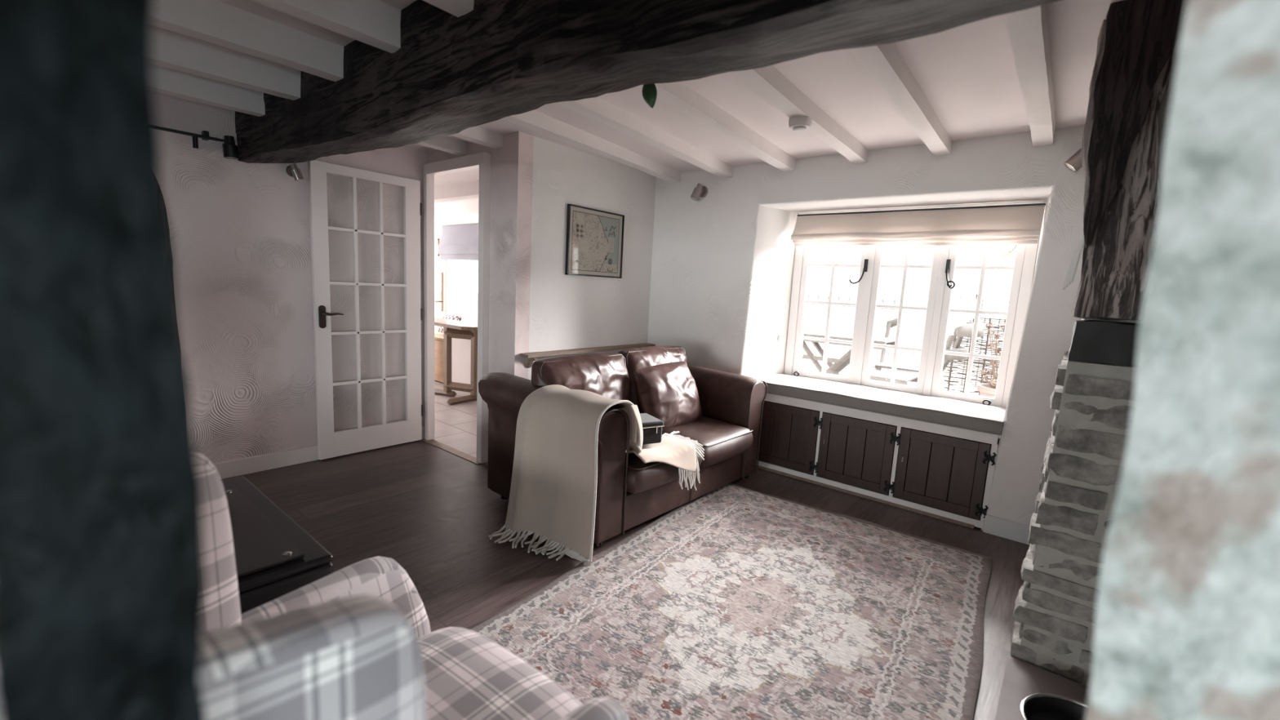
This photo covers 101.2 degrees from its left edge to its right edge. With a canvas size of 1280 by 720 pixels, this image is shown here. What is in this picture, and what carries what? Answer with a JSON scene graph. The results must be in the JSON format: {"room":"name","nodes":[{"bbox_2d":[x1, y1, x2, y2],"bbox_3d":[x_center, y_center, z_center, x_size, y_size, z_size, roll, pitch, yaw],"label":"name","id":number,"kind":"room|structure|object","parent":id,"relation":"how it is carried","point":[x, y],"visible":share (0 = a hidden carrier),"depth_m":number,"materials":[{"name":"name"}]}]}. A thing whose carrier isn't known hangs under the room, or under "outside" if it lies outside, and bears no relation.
{"room":"living room","nodes":[
{"label":"living room","id":0,"kind":"room"},
{"bbox_2d":[153,91,426,463],"bbox_3d":[-2.859,-0.347,2.807,0.200,2.210,3.535,9,10,39],"label":"wall","id":1,"kind":"structure","parent":0,"point":[240,236],"depth_m":3.30,"materials":[{"name":"paint"}]},
{"bbox_2d":[156,125,238,159],"bbox_3d":[-2.527,-1.199,2.818,0.593,0.132,0.123,-5,11,-43],"label":"bar","id":2,"kind":"object","parent":1,"relation":"attached to","point":[229,148],"visible":0.8,"depth_m":2.95,"materials":[{"name":"black metal"}]},
{"bbox_2d":[285,163,303,181],"bbox_3d":[-2.149,-1.168,3.280,0.091,0.102,0.076,9,10,39],"label":"wall spotlight","id":3,"kind":"object","parent":1,"relation":"attached to","point":[292,170],"visible":1,"depth_m":3.26,"materials":[{"name":"metal"}]},
{"bbox_2d":[213,426,424,479],"bbox_3d":[-2.840,0.709,2.872,0.018,0.105,3.500,9,10,39],"label":"baseboard","id":4,"kind":"structure","parent":1,"relation":"attached to","point":[225,469],"depth_m":3.39,"materials":[{"name":"paint"}]},
{"bbox_2d":[307,160,422,459],"bbox_3d":[-1.898,-0.320,3.738,0.129,1.973,0.738,9,10,39],"label":"door","id":5,"kind":"structure","parent":1,"relation":"in","point":[331,444],"depth_m":3.70,"materials":[{"name":"paint"}]},
{"bbox_2d":[423,151,490,463],"bbox_3d":[-1.313,-0.366,3.870,0.774,2.112,0.165,9,10,39],"label":"door frame","id":6,"kind":"structure","parent":1,"relation":"attached to","point":[482,161],"depth_m":3.70,"materials":[{"name":"paint"}]},
{"bbox_2d":[434,213,478,328],"bbox_3d":[-1.640,-0.808,6.579,5.050,2.200,0.150,9,10,39],"label":"wall","id":7,"kind":"structure","parent":0,"point":[440,265],"depth_m":7.36,"materials":[{"name":"white paint"}]},
{"bbox_2d":[434,238,439,256],"bbox_3d":[-2.894,-1.589,7.425,0.200,0.240,0.024,9,10,39],"label":"picture","id":8,"kind":"object","parent":7,"relation":"attached to","point":[436,240],"visible":0.47,"depth_m":7.40,"materials":[{"name":"white paper"}]},
{"bbox_2d":[434,240,437,254],"bbox_3d":[-2.890,-1.592,7.429,0.170,0.215,0.010,9,10,39],"label":"print","id":9,"kind":"object","parent":8,"relation":"attached to","point":[435,241],"depth_m":7.41,"materials":[{"name":"white paper"}]},
{"bbox_2d":[434,271,442,311],"bbox_3d":[-2.946,-0.977,7.479,0.370,0.550,0.099,9,10,39],"label":"plate rack","id":10,"kind":"object","parent":7,"relation":"attached to","point":[438,278],"visible":0.65,"depth_m":7.36,"materials":[{"name":"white wood"}]},
{"bbox_2d":[437,222,478,260],"bbox_3d":[-2.332,-1.551,6.926,1.080,0.472,0.095,9,10,39],"label":"blind","id":11,"kind":"object","parent":7,"relation":"attached to","point":[457,242],"visible":0.82,"depth_m":6.95,"materials":[{"name":"white fabric"}]},
{"bbox_2d":[446,259,478,316],"bbox_3d":[-2.308,-1.081,7.091,1.010,0.970,0.070,9,10,39],"label":"window","id":12,"kind":"structure","parent":7,"relation":"in","point":[468,264],"depth_m":7.16,"materials":[{"name":"white paint"}]},
{"bbox_2d":[434,168,479,204],"bbox_3d":[-2.109,-1.804,5.796,5.050,0.060,2.100,9,10,39],"label":"ceiling","id":13,"kind":"structure","parent":0,"point":[468,175],"depth_m":4.58,"materials":[{"name":"paint"}]},
{"bbox_2d":[434,200,478,217],"bbox_3d":[-1.923,-1.733,6.001,4.898,0.125,0.143,9,10,39],"label":"beam","id":14,"kind":"structure","parent":13,"relation":"attached to","point":[471,207],"depth_m":6.09,"materials":[{"name":"paint"}]},
{"bbox_2d":[434,180,479,203],"bbox_3d":[-2.367,-1.681,5.462,4.899,0.125,0.143,9,10,39],"label":"beam","id":15,"kind":"structure","parent":13,"relation":"attached to","point":[465,190],"depth_m":4.84,"materials":[{"name":"paint"}]},
{"bbox_2d":[426,131,533,459],"bbox_3d":[-1.274,-0.412,3.865,1.305,2.210,0.115,9,10,39],"label":"wall","id":16,"kind":"structure","parent":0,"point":[511,164],"depth_m":3.44,"materials":[{"name":"paint"}]},
{"bbox_2d":[528,136,656,380],"bbox_3d":[-0.387,-0.391,4.042,0.155,2.210,1.280,9,10,39],"label":"wall","id":17,"kind":"structure","parent":0,"point":[567,312],"depth_m":3.82,"materials":[{"name":"white paint"}]},
{"bbox_2d":[519,342,655,368],"bbox_3d":[-0.336,-0.037,3.975,0.092,0.107,1.349,9,10,39],"label":"wall shelf","id":18,"kind":"object","parent":17,"relation":"attached to","point":[531,357],"visible":0.92,"depth_m":3.78,"materials":[{"name":"brown wood"}]},
{"bbox_2d":[564,204,624,278],"bbox_3d":[-0.323,-0.858,3.879,0.025,0.482,0.575,9,10,39],"label":"framed map","id":19,"kind":"object","parent":17,"relation":"attached to","point":[594,242],"visible":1,"depth_m":3.86,"materials":[{"name":"beige paper"}]},
{"bbox_2d":[221,380,1028,719],"bbox_3d":[-1.530,0.840,3.168,9.900,0.100,5.600,9,10,39],"label":"floor","id":20,"kind":"structure","parent":0,"point":[432,510],"depth_m":2.85,"materials":[{"name":"laminate"}]},
{"bbox_2d":[0,0,204,719],"bbox_3d":[-0.245,0.151,0.242,0.056,2.210,0.070,9,10,39],"label":"post","id":21,"kind":"object","parent":20,"relation":"on","point":[102,585],"visible":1,"depth_m":0.21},
{"bbox_2d":[158,184,180,348],"bbox_3d":[-2.501,-0.073,2.602,0.091,1.764,0.344,9,10,39],"label":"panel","id":22,"kind":"object","parent":20,"relation":"on","point":[161,197],"visible":0.04,"depth_m":2.60,"materials":[{"name":"grey"}]},
{"bbox_2d":[221,475,333,614],"bbox_3d":[-1.481,0.764,1.744,0.935,0.451,0.525,9,10,39],"label":"media stand","id":23,"kind":"object","parent":20,"relation":"on","point":[275,557],"visible":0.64,"depth_m":1.62,"materials":[{"name":"black paint"}]},
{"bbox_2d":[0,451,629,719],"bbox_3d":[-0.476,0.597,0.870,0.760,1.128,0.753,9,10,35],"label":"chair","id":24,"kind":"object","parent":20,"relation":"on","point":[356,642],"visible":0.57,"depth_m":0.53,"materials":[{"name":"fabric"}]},
{"bbox_2d":[417,626,583,719],"bbox_3d":[-0.409,0.745,0.969,0.565,0.175,0.540,9,10,35],"label":"seat cushion","id":25,"kind":"object","parent":24,"relation":"on","point":[468,675],"depth_m":1.07,"materials":[{"name":"fabric"}]},
{"bbox_2d":[434,327,443,382],"bbox_3d":[-2.739,-0.104,7.041,1.560,0.543,0.600,9,10,39],"label":"cabinet","id":26,"kind":"object","parent":20,"relation":"on","point":[438,336],"visible":0.02,"depth_m":6.47,"materials":[{"name":"brown wood"}]},
{"bbox_2d":[436,312,462,333],"bbox_3d":[-2.445,-0.468,6.737,0.419,0.253,0.173,9,10,39],"label":"cushion","id":27,"kind":"object","parent":26,"relation":"on","point":[447,316],"visible":0.49,"depth_m":6.70,"materials":[{"name":"white fabric"}]},
{"bbox_2d":[422,439,484,464],"bbox_3d":[-1.414,0.682,3.961,0.770,0.008,0.070,9,10,39],"label":"threshold","id":28,"kind":"object","parent":20,"relation":"on","point":[432,442],"visible":0.8,"depth_m":3.94,"materials":[{"name":"brown wood"}]},
{"bbox_2d":[434,317,477,404],"bbox_3d":[-2.306,-0.040,5.939,1.620,0.809,0.495,9,10,39],"label":"kitchen table","id":29,"kind":"object","parent":20,"relation":"on","point":[451,328],"visible":0.46,"depth_m":5.61,"materials":[{"name":"brown wood"}]},
{"bbox_2d":[451,337,471,384],"bbox_3d":[-1.560,0.081,6.098,1.400,0.585,0.580,9,10,39],"label":"bench","id":30,"kind":"object","parent":20,"relation":"on","point":[460,348],"visible":0.05,"depth_m":6.19,"materials":[{"name":"paint"}]},
{"bbox_2d":[478,346,767,547],"bbox_3d":[-0.029,0.380,3.371,1.178,0.882,1.683,9,10,39],"label":"leather sofa","id":31,"kind":"object","parent":20,"relation":"on","point":[631,492],"visible":0.5,"depth_m":3.05,"materials":[{"name":"brown leather"}]},
{"bbox_2d":[531,352,631,401],"bbox_3d":[-0.331,0.223,3.143,0.300,0.508,0.738,9,10,39],"label":"cushion","id":32,"kind":"object","parent":31,"relation":"on","point":[608,375],"depth_m":3.05,"materials":[{"name":"brown leather"}]},
{"bbox_2d":[488,384,704,562],"bbox_3d":[-0.178,0.523,2.778,1.094,0.753,0.560,-4,11,-43],"label":"throw blanket","id":33,"kind":"object","parent":31,"relation":"on","point":[553,495],"visible":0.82,"depth_m":2.59,"materials":[{"name":"fabric"}]},
{"bbox_2d":[640,413,664,444],"bbox_3d":[0.006,0.373,2.848,0.178,0.122,0.203,-1,9,-29],"label":"camera bag","id":34,"kind":"object","parent":33,"relation":"on","point":[652,426],"visible":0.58,"depth_m":2.78,"materials":[{"name":"black fabric"}]},
{"bbox_2d":[617,346,687,413],"bbox_3d":[0.110,0.165,3.619,0.296,0.512,0.647,9,10,39],"label":"cushion","id":35,"kind":"object","parent":31,"relation":"on","point":[637,358],"depth_m":3.46,"materials":[{"name":"brown leather"}]},
{"bbox_2d":[623,448,702,493],"bbox_3d":[-0.098,0.542,3.054,0.772,0.190,0.637,9,10,39],"label":"seat cushion","id":36,"kind":"object","parent":31,"relation":"on","point":[639,477],"depth_m":2.67,"materials":[{"name":"brown leather"}]},
{"bbox_2d":[633,361,702,431],"bbox_3d":[0.194,0.235,3.437,0.279,0.407,0.531,9,10,39],"label":"cushion","id":37,"kind":"object","parent":31,"relation":"on","point":[668,393],"visible":0.78,"depth_m":3.32,"materials":[{"name":"brown leather"}]},
{"bbox_2d":[662,416,753,467],"bbox_3d":[0.290,0.501,3.491,0.772,0.190,0.637,9,10,39],"label":"seat cushion","id":38,"kind":"object","parent":31,"relation":"on","point":[722,438],"depth_m":3.28,"materials":[{"name":"brown leather"}]},
{"bbox_2d":[471,483,992,719],"bbox_3d":[0.501,1.019,2.196,1.552,0.013,2.367,9,10,35],"label":"oriental rug","id":39,"kind":"object","parent":20,"relation":"on","point":[736,602],"visible":0.91,"depth_m":2.07,"materials":[{"name":"fabric"}]},
{"bbox_2d":[755,392,1000,528],"bbox_3d":[1.544,0.590,3.667,1.650,0.575,0.489,9,10,39],"label":"base cabinet","id":40,"kind":"object","parent":20,"relation":"on","point":[944,473],"visible":0.88,"depth_m":3.37,"materials":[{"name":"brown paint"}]},
{"bbox_2d":[749,373,1005,435],"bbox_3d":[1.544,0.255,3.637,1.654,0.089,0.509,9,10,39],"label":"window sill","id":41,"kind":"structure","parent":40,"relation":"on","point":[988,419],"depth_m":3.39,"materials":[{"name":"white paint"}]},
{"bbox_2d":[995,655,1088,719],"bbox_3d":[1.189,1.189,1.229,0.660,0.035,1.303,9,10,39],"label":"hearth slab","id":42,"kind":"object","parent":20,"relation":"on","point":[1021,679],"visible":0.56,"depth_m":1.78,"materials":[{"name":"beige stone"}]},
{"bbox_2d":[1019,693,1086,719],"bbox_3d":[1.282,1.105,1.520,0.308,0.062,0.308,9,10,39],"label":"bucket","id":43,"kind":"object","parent":42,"relation":"on","point":[1038,706],"visible":0.84,"depth_m":1.64,"materials":[{"name":"black metal"}]},
{"bbox_2d":[217,0,1184,172],"bbox_3d":[0.219,-1.220,1.782,6.000,0.120,6.000,9,10,39],"label":"ceiling","id":44,"kind":"structure","parent":0,"point":[966,73],"depth_m":2.38,"materials":[{"name":"paint"}]},
{"bbox_2d":[151,63,265,116],"bbox_3d":[-2.707,-1.262,1.861,0.090,0.137,2.391,9,10,38],"label":"joist","id":45,"kind":"object","parent":44,"relation":"attached to","point":[166,81],"visible":0.33,"depth_m":2.56,"materials":[{"name":"paint"}]},
{"bbox_2d":[151,25,301,100],"bbox_3d":[-2.349,-1.202,1.571,0.090,0.135,2.390,9,10,38],"label":"joist","id":46,"kind":"object","parent":44,"relation":"attached to","point":[171,50],"visible":0.55,"depth_m":2.23,"materials":[{"name":"paint"}]},
{"bbox_2d":[151,0,343,81],"bbox_3d":[-1.991,-1.142,1.281,0.092,0.137,2.393,9,10,38],"label":"joist","id":47,"kind":"object","parent":44,"relation":"attached to","point":[213,21],"visible":0.87,"depth_m":1.93,"materials":[{"name":"paint"}]},
{"bbox_2d":[250,0,400,53],"bbox_3d":[-1.606,-1.079,0.968,0.092,0.135,2.393,9,10,38],"label":"joist","id":48,"kind":"object","parent":44,"relation":"attached to","point":[375,23],"visible":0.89,"depth_m":1.74,"materials":[{"name":"paint"}]},
{"bbox_2d":[415,136,466,155],"bbox_3d":[-1.483,-1.427,3.305,0.090,0.083,0.917,9,10,35],"label":"joist","id":49,"kind":"object","parent":44,"relation":"attached to","point":[440,143],"visible":0.29,"depth_m":3.52,"materials":[{"name":"paint"}]},
{"bbox_2d":[422,0,474,17],"bbox_3d":[-1.244,-1.018,0.675,0.091,0.136,2.395,9,10,38],"label":"joist","id":50,"kind":"object","parent":44,"relation":"attached to","point":[458,8],"visible":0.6,"depth_m":1.54,"materials":[{"name":"paint"}]},
{"bbox_2d":[449,126,502,148],"bbox_3d":[-1.161,-1.372,3.043,0.090,0.084,0.918,8,10,34],"label":"joist","id":51,"kind":"object","parent":44,"relation":"attached to","point":[477,135],"visible":0.34,"depth_m":3.25,"materials":[{"name":"paint"}]},
{"bbox_2d":[502,110,680,182],"bbox_3d":[-0.337,-1.360,3.270,0.096,0.086,2.319,8,10,33],"label":"joist","id":52,"kind":"object","parent":44,"relation":"attached to","point":[533,120],"visible":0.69,"depth_m":3.25,"materials":[{"name":"paint"}]},
{"bbox_2d":[555,97,733,177],"bbox_3d":[0.013,-1.302,2.987,0.097,0.086,2.316,8,10,34],"label":"joist","id":53,"kind":"object","parent":44,"relation":"attached to","point":[597,108],"visible":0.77,"depth_m":2.98,"materials":[{"name":"paint"}]},
{"bbox_2d":[235,0,1060,163],"bbox_3d":[-0.684,-1.030,1.943,4.165,0.425,0.385,9,10,39],"label":"ceiling beam","id":54,"kind":"structure","parent":44,"relation":"attached to","point":[449,74],"depth_m":1.44,"materials":[{"name":"brown wood"}]},
{"bbox_2d":[642,83,657,108],"bbox_3d":[0.032,-0.878,1.651,0.044,0.162,0.053,2,8,-7],"label":"hanging leaf","id":55,"kind":"object","parent":54,"relation":"hanging from","point":[649,91],"visible":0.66,"depth_m":1.66,"materials":[{"name":"green plant"}]},
{"bbox_2d":[637,81,795,171],"bbox_3d":[0.373,-1.242,2.694,0.096,0.086,2.309,9,10,35],"label":"joist","id":56,"kind":"object","parent":44,"relation":"attached to","point":[677,95],"visible":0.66,"depth_m":2.72,"materials":[{"name":"paint"}]},
{"bbox_2d":[731,65,867,164],"bbox_3d":[0.707,-1.186,2.421,0.095,0.085,2.306,9,10,36],"label":"joist","id":57,"kind":"object","parent":44,"relation":"attached to","point":[767,82],"visible":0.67,"depth_m":2.43,"materials":[{"name":"paint"}]},
{"bbox_2d":[788,115,812,132],"bbox_3d":[0.770,-1.133,2.532,0.108,0.055,0.108,9,10,39],"label":"smoke detector","id":58,"kind":"object","parent":57,"relation":"attached to","point":[799,123],"visible":1,"depth_m":2.50,"materials":[{"name":"white paint"}]},
{"bbox_2d":[792,126,806,132],"bbox_3d":[0.769,-1.111,2.535,0.064,0.012,0.064,9,10,39],"label":"grille","id":59,"kind":"object","parent":58,"relation":"attached to","point":[798,129],"depth_m":2.52,"materials":[{"name":"paint"}]},
{"bbox_2d":[849,43,952,155],"bbox_3d":[1.049,-1.130,2.145,0.093,0.086,2.300,9,10,37],"label":"joist","id":60,"kind":"object","parent":44,"relation":"attached to","point":[885,64],"visible":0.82,"depth_m":2.17,"materials":[{"name":"paint"}]},
{"bbox_2d":[1004,4,1055,146],"bbox_3d":[1.396,-1.072,1.865,0.095,0.087,2.298,9,10,38],"label":"joist","id":61,"kind":"object","parent":44,"relation":"attached to","point":[1028,29],"visible":0.98,"depth_m":1.86,"materials":[{"name":"paint"}]},
{"bbox_2d":[647,125,1084,530],"bbox_3d":[1.620,-0.239,3.712,3.700,2.210,0.740,9,10,39],"label":"wall","id":62,"kind":"structure","parent":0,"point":[722,260],"depth_m":3.46,"materials":[{"name":"white paint"}]},
{"bbox_2d":[690,182,707,200],"bbox_3d":[0.447,-1.280,4.017,0.092,0.128,0.124,9,10,39],"label":"wall spotlight","id":63,"kind":"object","parent":62,"relation":"attached to","point":[701,191],"visible":1,"depth_m":3.99,"materials":[{"name":"metal"}]},
{"bbox_2d":[777,247,795,342],"bbox_3d":[1.143,-0.504,4.131,0.070,0.752,0.027,6,9,22],"label":"blind cord","id":64,"kind":"object","parent":62,"relation":"attached to","point":[779,339],"visible":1,"depth_m":4.14,"materials":[{"name":"white fabric"}]},
{"bbox_2d":[822,246,831,263],"bbox_3d":[1.565,-1.000,4.383,0.071,0.424,0.278,6,9,23],"label":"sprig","id":65,"kind":"object","parent":62,"relation":"attached to","point":[828,246],"visible":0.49,"depth_m":4.50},
{"bbox_2d":[784,200,1044,408],"bbox_3d":[1.809,-0.382,3.735,1.535,1.355,0.142,9,10,39],"label":"window","id":66,"kind":"structure","parent":62,"relation":"attached to","point":[944,267],"depth_m":3.62,"materials":[{"name":"white paint"}]},
{"bbox_2d":[791,203,1045,246],"bbox_3d":[1.773,-0.897,3.563,1.523,0.241,0.115,9,10,39],"label":"blind","id":67,"kind":"object","parent":62,"relation":"attached to","point":[1020,224],"visible":1,"depth_m":3.47,"materials":[{"name":"beige fabric"}]},
{"bbox_2d":[982,514,1030,544],"bbox_3d":[2.078,0.955,2.956,0.245,0.105,0.018,9,10,39],"label":"skirting board","id":68,"kind":"object","parent":62,"relation":"attached to","point":[1007,529],"depth_m":2.96,"materials":[{"name":"paint"}]},
{"bbox_2d":[999,244,1017,259],"bbox_3d":[2.568,-0.860,3.544,0.116,0.361,0.222,4,8,5],"label":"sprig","id":69,"kind":"object","parent":62,"relation":"attached to","point":[1004,255],"visible":0.5,"depth_m":3.63,"materials":[{"name":"green plant"}]},
{"bbox_2d":[1063,147,1082,172],"bbox_3d":[2.186,-0.999,2.603,0.133,0.141,0.130,9,10,39],"label":"wall spotlight","id":70,"kind":"object","parent":62,"relation":"attached to","point":[1073,163],"visible":0.49,"depth_m":2.58,"materials":[{"name":"metal"}]},
{"bbox_2d":[1009,19,1183,687],"bbox_3d":[2.061,0.015,2.066,0.668,2.209,1.275,9,10,39],"label":"stone fireplace","id":71,"kind":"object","parent":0,"point":[1055,606],"depth_m":1.79,"materials":[{"name":"grey stone"}]},
{"bbox_2d":[1067,320,1139,367],"bbox_3d":[1.552,-0.059,1.757,0.178,0.143,0.167,9,10,39],"label":"block","id":72,"kind":"object","parent":71,"relation":"on","point":[1092,340],"visible":0.9,"depth_m":1.70,"materials":[{"name":"black wood"}]},
{"bbox_2d":[1072,19,1175,320],"bbox_3d":[1.561,-0.603,1.705,0.237,0.944,0.160,9,10,39],"label":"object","id":73,"kind":"structure","parent":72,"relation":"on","point":[1114,270],"depth_m":1.66,"materials":[{"name":"brown wood"}]},
{"bbox_2d":[1061,235,1084,289],"bbox_3d":[1.416,-0.322,1.715,0.043,0.186,0.034,9,10,39],"label":"tassel","id":74,"kind":"object","parent":73,"relation":"hanging from","point":[1069,277],"visible":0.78,"depth_m":1.71,"materials":[{"name":"white fabric"}]},
{"bbox_2d":[1083,0,1186,248],"bbox_3d":[1.476,-0.708,1.595,0.187,0.719,0.084,9,10,39],"label":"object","id":75,"kind":"structure","parent":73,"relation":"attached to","point":[1141,36],"depth_m":1.57,"materials":[{"name":"black wood"}]},
{"bbox_2d":[1084,0,1279,719],"bbox_3d":[1.141,0.255,0.025,1.745,2.223,0.473,9,10,39],"label":"wall pier","id":76,"kind":"object","parent":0,"point":[1187,624],"visible":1,"depth_m":0.34,"materials":[{"name":"white stone"}]},
{"label":"outside","id":77,"kind":"structure","parent":0,"visible":0},
{"bbox_2d":[800,341,999,395],"bbox_3d":[2.683,0.029,9.722,20.000,0.080,9.650,9,10,39],"label":"terrace","id":78,"kind":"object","parent":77,"point":[906,355],"depth_m":10.37,"materials":[{"name":"white stone"}]},
{"bbox_2d":[802,330,895,375],"bbox_3d":[2.180,0.130,5.776,1.020,0.805,0.530,9,10,39],"label":"garden table","id":79,"kind":"object","parent":78,"relation":"on","point":[839,364],"visible":0.48,"depth_m":5.67,"materials":[{"name":"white wood"}]},
{"bbox_2d":[874,312,926,372],"bbox_3d":[3.210,-0.036,6.343,0.633,1.078,0.675,9,10,39],"label":"garden chair","id":80,"kind":"object","parent":78,"relation":"on","point":[920,316],"visible":0.53,"depth_m":6.52,"materials":[{"name":"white wood"}]},
{"bbox_2d":[801,293,1006,384],"bbox_3d":[3.800,-0.407,8.529,3.900,1.230,0.048,9,10,39],"label":"railing","id":81,"kind":"object","parent":78,"relation":"on","point":[808,295],"visible":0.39,"depth_m":8.36,"materials":[{"name":"white metal"}]},
{"bbox_2d":[869,320,985,386],"bbox_3d":[2.749,0.117,5.207,1.005,1.045,0.658,9,10,39],"label":"garden chair","id":82,"kind":"object","parent":78,"relation":"on","point":[965,329],"visible":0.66,"depth_m":4.86,"materials":[{"name":"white wood"}]},
{"bbox_2d":[942,293,1009,395],"bbox_3d":[3.658,0.017,5.174,1.125,1.307,0.045,9,10,39],"label":"willow hurdle","id":83,"kind":"object","parent":78,"relation":"on","point":[987,302],"visible":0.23,"depth_m":5.36,"materials":[{"name":"wicker"}]},
{"bbox_2d":[976,319,1005,397],"bbox_3d":[3.348,0.174,4.764,0.483,1.080,0.480,9,10,39],"label":"potted plant","id":84,"kind":"object","parent":78,"relation":"on","point":[988,389],"visible":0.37,"depth_m":4.79,"materials":[{"name":"ceramic"}]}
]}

